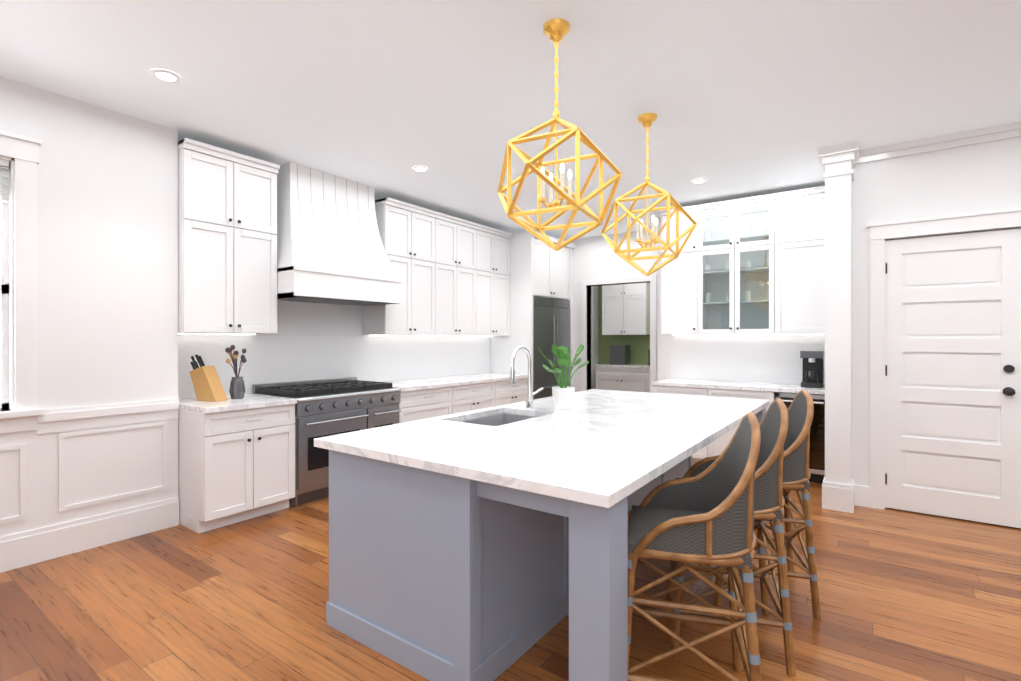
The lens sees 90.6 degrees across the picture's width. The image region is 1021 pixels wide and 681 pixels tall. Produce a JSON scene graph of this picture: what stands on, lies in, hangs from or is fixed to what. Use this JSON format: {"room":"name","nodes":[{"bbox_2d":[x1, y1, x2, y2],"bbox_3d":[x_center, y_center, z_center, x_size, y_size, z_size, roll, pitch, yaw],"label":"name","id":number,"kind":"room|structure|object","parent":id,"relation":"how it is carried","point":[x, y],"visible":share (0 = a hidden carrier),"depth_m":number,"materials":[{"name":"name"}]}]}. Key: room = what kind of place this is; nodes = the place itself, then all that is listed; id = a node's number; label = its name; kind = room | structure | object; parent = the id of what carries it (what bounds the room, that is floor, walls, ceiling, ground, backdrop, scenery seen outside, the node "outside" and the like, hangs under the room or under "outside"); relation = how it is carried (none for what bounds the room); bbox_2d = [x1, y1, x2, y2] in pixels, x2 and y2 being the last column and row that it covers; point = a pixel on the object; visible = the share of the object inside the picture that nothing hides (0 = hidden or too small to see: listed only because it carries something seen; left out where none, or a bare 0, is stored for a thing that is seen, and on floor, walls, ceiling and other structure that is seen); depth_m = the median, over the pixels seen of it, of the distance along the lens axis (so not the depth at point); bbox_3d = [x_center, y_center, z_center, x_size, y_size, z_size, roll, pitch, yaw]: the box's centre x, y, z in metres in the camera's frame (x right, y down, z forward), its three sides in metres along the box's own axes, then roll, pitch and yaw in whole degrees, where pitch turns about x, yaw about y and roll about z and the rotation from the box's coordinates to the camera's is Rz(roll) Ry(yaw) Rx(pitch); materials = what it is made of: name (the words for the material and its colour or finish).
{"room":"kitchen","nodes":[
{"label":"kitchen","id":0,"kind":"room"},
{"bbox_2d":[0,77,597,536],"bbox_3d":[-1.505,-0.103,5.698,0.480,3.000,12.800,0,0,36],"label":"wall","id":1,"kind":"structure","parent":0,"point":[106,255],"depth_m":3.47,"materials":[{"name":"white paint"}]},
{"bbox_2d":[0,130,44,433],"bbox_3d":[-3.430,-0.350,2.677,0.220,1.825,1.405,0,0,36],"label":"window","id":2,"kind":"structure","parent":1,"relation":"in","point":[22,151],"depth_m":3.13,"materials":[{"name":"white wood"}]},
{"bbox_2d":[0,156,14,410],"bbox_3d":[-3.459,-0.342,2.697,0.169,1.550,1.145,0,0,36],"label":"sash","id":3,"kind":"object","parent":2,"relation":"attached to","point":[7,397],"visible":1,"depth_m":3.12,"materials":[{"name":"white wood"}]},
{"bbox_2d":[0,398,179,572],"bbox_3d":[-3.768,0.924,2.092,0.032,0.960,4.296,0,0,36],"label":"wainscoting","id":4,"kind":"structure","parent":1,"relation":"attached to","point":[25,548],"depth_m":3.40,"materials":[{"name":"white wood"}]},
{"bbox_2d":[277,162,400,305],"bbox_3d":[-1.733,-0.989,4.931,0.631,1.222,1.190,0,0,36],"label":"range hood","id":5,"kind":"object","parent":1,"relation":"attached to","point":[330,249],"visible":0.75,"depth_m":4.72,"materials":[{"name":"white wood"}]},
{"bbox_2d":[0,465,1020,680],"bbox_3d":[1.457,1.441,3.585,7.800,0.080,12.800,0,0,36],"label":"floor","id":6,"kind":"structure","parent":0,"point":[904,595],"depth_m":2.61,"materials":[{"name":"brown wood"}]},
{"bbox_2d":[178,403,296,532],"bbox_3d":[-2.274,0.960,4.105,0.716,0.880,0.704,0,0,36],"label":"base cabinet","id":7,"kind":"object","parent":6,"relation":"on","point":[236,460],"depth_m":3.82,"materials":[{"name":"white wood"}]},
{"bbox_2d":[179,391,296,414],"bbox_3d":[-2.264,0.501,4.096,0.741,0.040,0.704,0,0,36],"label":"countertop","id":8,"kind":"structure","parent":7,"relation":"on","point":[248,403],"depth_m":3.92,"materials":[{"name":"white stone"}]},
{"bbox_2d":[190,354,227,401],"bbox_3d":[-2.428,0.296,4.047,0.295,0.367,0.115,0,0,16],"label":"knife block","id":9,"kind":"object","parent":8,"relation":"on","point":[207,384],"visible":1,"depth_m":4.00,"materials":[{"name":"brown wood"}]},
{"bbox_2d":[225,345,246,398],"bbox_3d":[-2.287,0.256,4.181,0.194,0.445,0.148,0,0,36],"label":"vase","id":10,"kind":"object","parent":8,"relation":"on","point":[237,389],"visible":1,"depth_m":4.13,"materials":[{"name":"grey ceramic"}]},
{"bbox_2d":[253,377,400,506],"bbox_3d":[-1.702,0.899,4.821,0.782,1.000,1.116,0,0,36],"label":"range","id":11,"kind":"object","parent":6,"relation":"on","point":[328,407],"visible":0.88,"depth_m":4.46,"materials":[{"name":"silver metal"}]},
{"bbox_2d":[397,387,457,422],"bbox_3d":[-1.166,0.957,5.655,0.716,0.880,0.854,0,0,36],"label":"base cabinet","id":12,"kind":"object","parent":6,"relation":"on","point":[439,401],"depth_m":5.44,"materials":[{"name":"white wood"}]},
{"bbox_2d":[390,371,527,390],"bbox_3d":[-0.707,0.496,6.274,0.741,0.040,2.396,0,0,36],"label":"countertop","id":13,"kind":"structure","parent":12,"relation":"on","point":[486,377],"depth_m":6.02,"materials":[{"name":"white stone"}]},
{"bbox_2d":[458,383,497,412],"bbox_3d":[-0.701,0.956,6.305,0.716,0.880,0.857,0,0,36],"label":"base cabinet","id":14,"kind":"object","parent":6,"relation":"on","point":[475,396],"depth_m":6.11,"materials":[{"name":"white wood"}]},
{"bbox_2d":[498,379,527,405],"bbox_3d":[-0.270,0.955,6.909,0.716,0.880,0.857,0,0,36],"label":"base cabinet","id":15,"kind":"object","parent":6,"relation":"on","point":[508,393],"depth_m":6.71,"materials":[{"name":"white wood"}]},
{"bbox_2d":[490,232,574,399],"bbox_3d":[0.369,-0.067,7.727,0.802,2.920,1.212,0,0,36],"label":"cabinet","id":16,"kind":"object","parent":6,"relation":"on","point":[541,295],"visible":0.6,"depth_m":7.28,"materials":[{"name":"white wood"}]},
{"bbox_2d":[326,405,768,680],"bbox_3d":[0.575,0.963,3.273,1.514,0.878,2.992,0,0,36],"label":"kitchen island","id":17,"kind":"object","parent":6,"relation":"on","point":[488,544],"depth_m":2.13,"materials":[{"name":"blue"}]},
{"bbox_2d":[314,389,769,508],"bbox_3d":[0.560,0.502,3.284,1.570,0.040,3.070,0,0,36],"label":"island countertop","id":18,"kind":"structure","parent":17,"relation":"on","point":[597,450],"depth_m":2.40,"materials":[{"name":"white stone"}]},
{"bbox_2d":[458,409,541,424],"bbox_3d":[-0.066,0.632,3.233,0.454,0.244,0.684,0,0,36],"label":"sink","id":19,"kind":"object","parent":18,"relation":"in","point":[500,418],"depth_m":3.52,"materials":[{"name":"silver metal"}]},
{"bbox_2d":[510,346,543,408],"bbox_3d":[0.113,0.258,3.487,0.143,0.445,0.259,0,0,36],"label":"faucet","id":20,"kind":"object","parent":18,"relation":"on","point":[529,403],"visible":1,"depth_m":3.56,"materials":[{"name":"silver metal"}]},
{"bbox_2d":[539,344,588,408],"bbox_3d":[0.373,0.253,3.560,0.396,0.454,0.378,0,0,36],"label":"potted plant","id":21,"kind":"object","parent":18,"relation":"on","point":[563,396],"visible":1,"depth_m":3.53,"materials":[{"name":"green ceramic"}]},
{"bbox_2d":[595,366,649,391],"bbox_3d":[2.265,0.949,9.740,1.058,0.880,0.636,0,0,36],"label":"base cabinet","id":22,"kind":"object","parent":6,"relation":"on","point":[619,378],"depth_m":9.46,"materials":[{"name":"white wood"}]},
{"bbox_2d":[599,362,634,365],"bbox_3d":[2.442,0.489,9.606,1.540,0.040,0.646,0,0,36],"label":"countertop","id":23,"kind":"structure","parent":22,"relation":"on","point":[609,364],"depth_m":9.84,"materials":[{"name":"white stone"}]},
{"bbox_2d":[611,346,630,365],"bbox_3d":[2.141,0.278,9.873,0.300,0.379,0.270,0,0,36],"label":"coffee maker","id":24,"kind":"object","parent":23,"relation":"on","point":[620,355],"depth_m":9.76,"materials":[{"name":"black plastic"}]},
{"bbox_2d":[647,350,649,365],"bbox_3d":[2.844,0.319,9.352,0.450,0.299,0.400,0,0,36],"label":"base cabinet","id":25,"kind":"object","parent":6,"relation":"on","point":[649,350],"depth_m":9.31,"materials":[{"name":"white"}]},
{"bbox_2d":[653,387,715,464],"bbox_3d":[2.098,0.956,5.901,0.668,0.879,0.636,0,0,36],"label":"base cabinet","id":26,"kind":"object","parent":6,"relation":"on","point":[709,450],"depth_m":5.55,"materials":[{"name":"white wood"}]},
{"bbox_2d":[627,412,760,680],"bbox_3d":[0.680,0.838,1.977,0.509,1.136,0.525,0,0,16],"label":"stool","id":27,"kind":"object","parent":6,"relation":"on","point":[706,516],"visible":0.96,"depth_m":1.78,"materials":[{"name":"wicker"}]},
{"bbox_2d":[667,398,795,676],"bbox_3d":[1.021,0.837,2.421,0.509,1.136,0.525,0,0,16],"label":"stool","id":28,"kind":"object","parent":6,"relation":"on","point":[769,500],"visible":0.54,"depth_m":2.18,"materials":[{"name":"wood"}]},
{"bbox_2d":[716,391,779,455],"bbox_3d":[2.581,0.957,5.556,0.751,0.879,0.636,0,0,36],"label":"base cabinet","id":29,"kind":"object","parent":6,"relation":"on","point":[721,442],"depth_m":5.32,"materials":[{"name":"white wood"}]},
{"bbox_2d":[705,389,820,618],"bbox_3d":[1.394,0.836,2.856,0.509,1.136,0.525,0,0,16],"label":"stool","id":30,"kind":"object","parent":6,"relation":"on","point":[796,472],"visible":0.46,"depth_m":2.60,"materials":[{"name":"wood"}]},
{"bbox_2d":[780,391,824,482],"bbox_3d":[3.023,0.958,5.241,0.547,0.879,0.636,0,0,36],"label":"wine cooler","id":31,"kind":"object","parent":6,"relation":"on","point":[817,429],"depth_m":4.90,"materials":[{"name":"black glass"}]},
{"bbox_2d":[652,379,824,394],"bbox_3d":[2.531,0.497,5.582,1.744,0.041,0.651,0,0,36],"label":"countertop","id":32,"kind":"structure","parent":31,"relation":"on","point":[716,384],"depth_m":5.46,"materials":[{"name":"white stone"}]},
{"bbox_2d":[800,351,823,387],"bbox_3d":[3.109,0.292,5.207,0.190,0.369,0.265,0,0,36],"label":"coffee maker","id":33,"kind":"object","parent":32,"relation":"on","point":[812,369],"visible":1,"depth_m":5.15,"materials":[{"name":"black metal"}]},
{"bbox_2d":[818,141,858,512],"bbox_3d":[2.758,-0.100,4.250,0.280,3.000,0.300,0,0,36],"label":"pilaster","id":34,"kind":"object","parent":6,"relation":"on","point":[837,162],"visible":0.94,"depth_m":4.17,"materials":[{"name":"white wood"}]},
{"bbox_2d":[0,0,1020,239],"bbox_3d":[1.457,-1.649,3.579,7.800,0.100,12.800,0,0,36],"label":"ceiling","id":35,"kind":"structure","parent":0,"point":[739,98],"depth_m":3.12,"materials":[{"name":"white paint"}]},
{"bbox_2d":[151,69,180,82],"bbox_3d":[-2.074,-1.590,3.042,0.150,0.009,0.150,0,0,36],"label":"recessed light","id":36,"kind":"object","parent":35,"relation":"in","point":[168,76],"visible":0.92,"depth_m":3.03,"materials":[{"name":"white plastic"}]},
{"bbox_2d":[412,166,428,171],"bbox_3d":[-0.838,-1.594,4.703,0.150,0.009,0.150,0,0,36],"label":"recessed light","id":37,"kind":"object","parent":35,"relation":"in","point":[420,169],"visible":0.94,"depth_m":4.70,"materials":[{"name":"white plastic"}]},
{"bbox_2d":[497,18,622,250],"bbox_3d":[0.234,-1.026,2.574,0.674,1.139,0.674,0,0,36],"label":"pendant light","id":38,"kind":"object","parent":35,"relation":"hanging from","point":[556,30],"visible":1,"depth_m":2.54,"materials":[{"name":"gold metal"}]},
{"bbox_2d":[601,113,696,275],"bbox_3d":[0.978,-1.028,3.615,0.674,1.139,0.674,0,0,36],"label":"pendant light","id":39,"kind":"object","parent":35,"relation":"hanging from","point":[646,120],"visible":1,"depth_m":3.57,"materials":[{"name":"gold metal"}]},
{"bbox_2d":[691,179,706,183],"bbox_3d":[1.891,-1.594,5.064,0.150,0.009,0.150,0,0,36],"label":"recessed light","id":40,"kind":"object","parent":35,"relation":"in","point":[697,181],"visible":0.9,"depth_m":5.06,"materials":[{"name":"white"}]},
{"bbox_2d":[564,229,657,391],"bbox_3d":[1.406,-0.107,7.828,2.380,3.000,0.150,0,0,36],"label":"wall","id":41,"kind":"structure","parent":0,"point":[595,257],"depth_m":7.79,"materials":[{"name":"white paint"}]},
{"bbox_2d":[581,274,656,392],"bbox_3d":[1.644,0.223,7.646,1.200,2.340,0.170,0,0,36],"label":"door frame","id":42,"kind":"structure","parent":41,"relation":"attached to","point":[585,285],"depth_m":7.67,"materials":[{"name":"white wood"}]},
{"bbox_2d":[598,286,649,364],"bbox_3d":[3.693,-0.110,9.205,4.700,3.000,0.150,0,0,36],"label":"wall","id":43,"kind":"structure","parent":0,"point":[639,347],"depth_m":10.16,"materials":[{"name":"green paint"}]},
{"bbox_2d":[602,282,649,333],"bbox_3d":[2.282,-0.711,9.896,0.900,1.200,0.356,0,0,36],"label":"upper cabinet","id":44,"kind":"object","parent":43,"relation":"attached to","point":[625,309],"depth_m":9.73,"materials":[{"name":"white wood"}]},
{"bbox_2d":[658,222,695,380],"bbox_3d":[2.703,-0.104,5.955,1.910,3.000,0.150,0,0,36],"label":"wall","id":45,"kind":"structure","parent":0,"point":[663,356],"depth_m":6.41,"materials":[{"name":"white paint"}]},
{"bbox_2d":[657,213,660,221],"bbox_3d":[2.647,-1.554,5.872,1.910,0.100,0.045,0,0,36],"label":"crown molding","id":46,"kind":"structure","parent":45,"relation":"attached to","point":[659,217],"depth_m":6.40,"materials":[{"name":"white wood"}]},
{"bbox_2d":[660,205,711,334],"bbox_3d":[2.104,-0.814,6.066,0.483,1.480,0.356,0,0,36],"label":"upper cabinet","id":47,"kind":"object","parent":45,"relation":"attached to","point":[686,281],"depth_m":5.91,"materials":[{"name":"white wood"}]},
{"bbox_2d":[768,185,824,334],"bbox_3d":[3.091,-0.812,5.360,0.578,1.480,0.356,0,0,36],"label":"upper cabinet","id":48,"kind":"object","parent":45,"relation":"attached to","point":[796,218],"depth_m":5.24,"materials":[{"name":"white wood"}]},
{"bbox_2d":[852,137,1020,486],"bbox_3d":[4.185,-0.099,3.538,3.310,3.000,0.200,0,0,36],"label":"wall","id":49,"kind":"structure","parent":0,"point":[986,176],"depth_m":4.09,"materials":[{"name":"white paint"}]},
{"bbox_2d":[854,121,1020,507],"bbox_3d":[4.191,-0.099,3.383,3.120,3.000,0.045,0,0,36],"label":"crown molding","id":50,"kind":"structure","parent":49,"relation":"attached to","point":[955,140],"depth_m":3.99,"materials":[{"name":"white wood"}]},
{"bbox_2d":[867,207,1020,528],"bbox_3d":[3.477,0.213,4.011,1.060,2.375,0.255,0,0,36],"label":"door","id":51,"kind":"structure","parent":49,"relation":"attached to","point":[945,375],"depth_m":3.98,"materials":[{"name":"white wood"}]}
]}

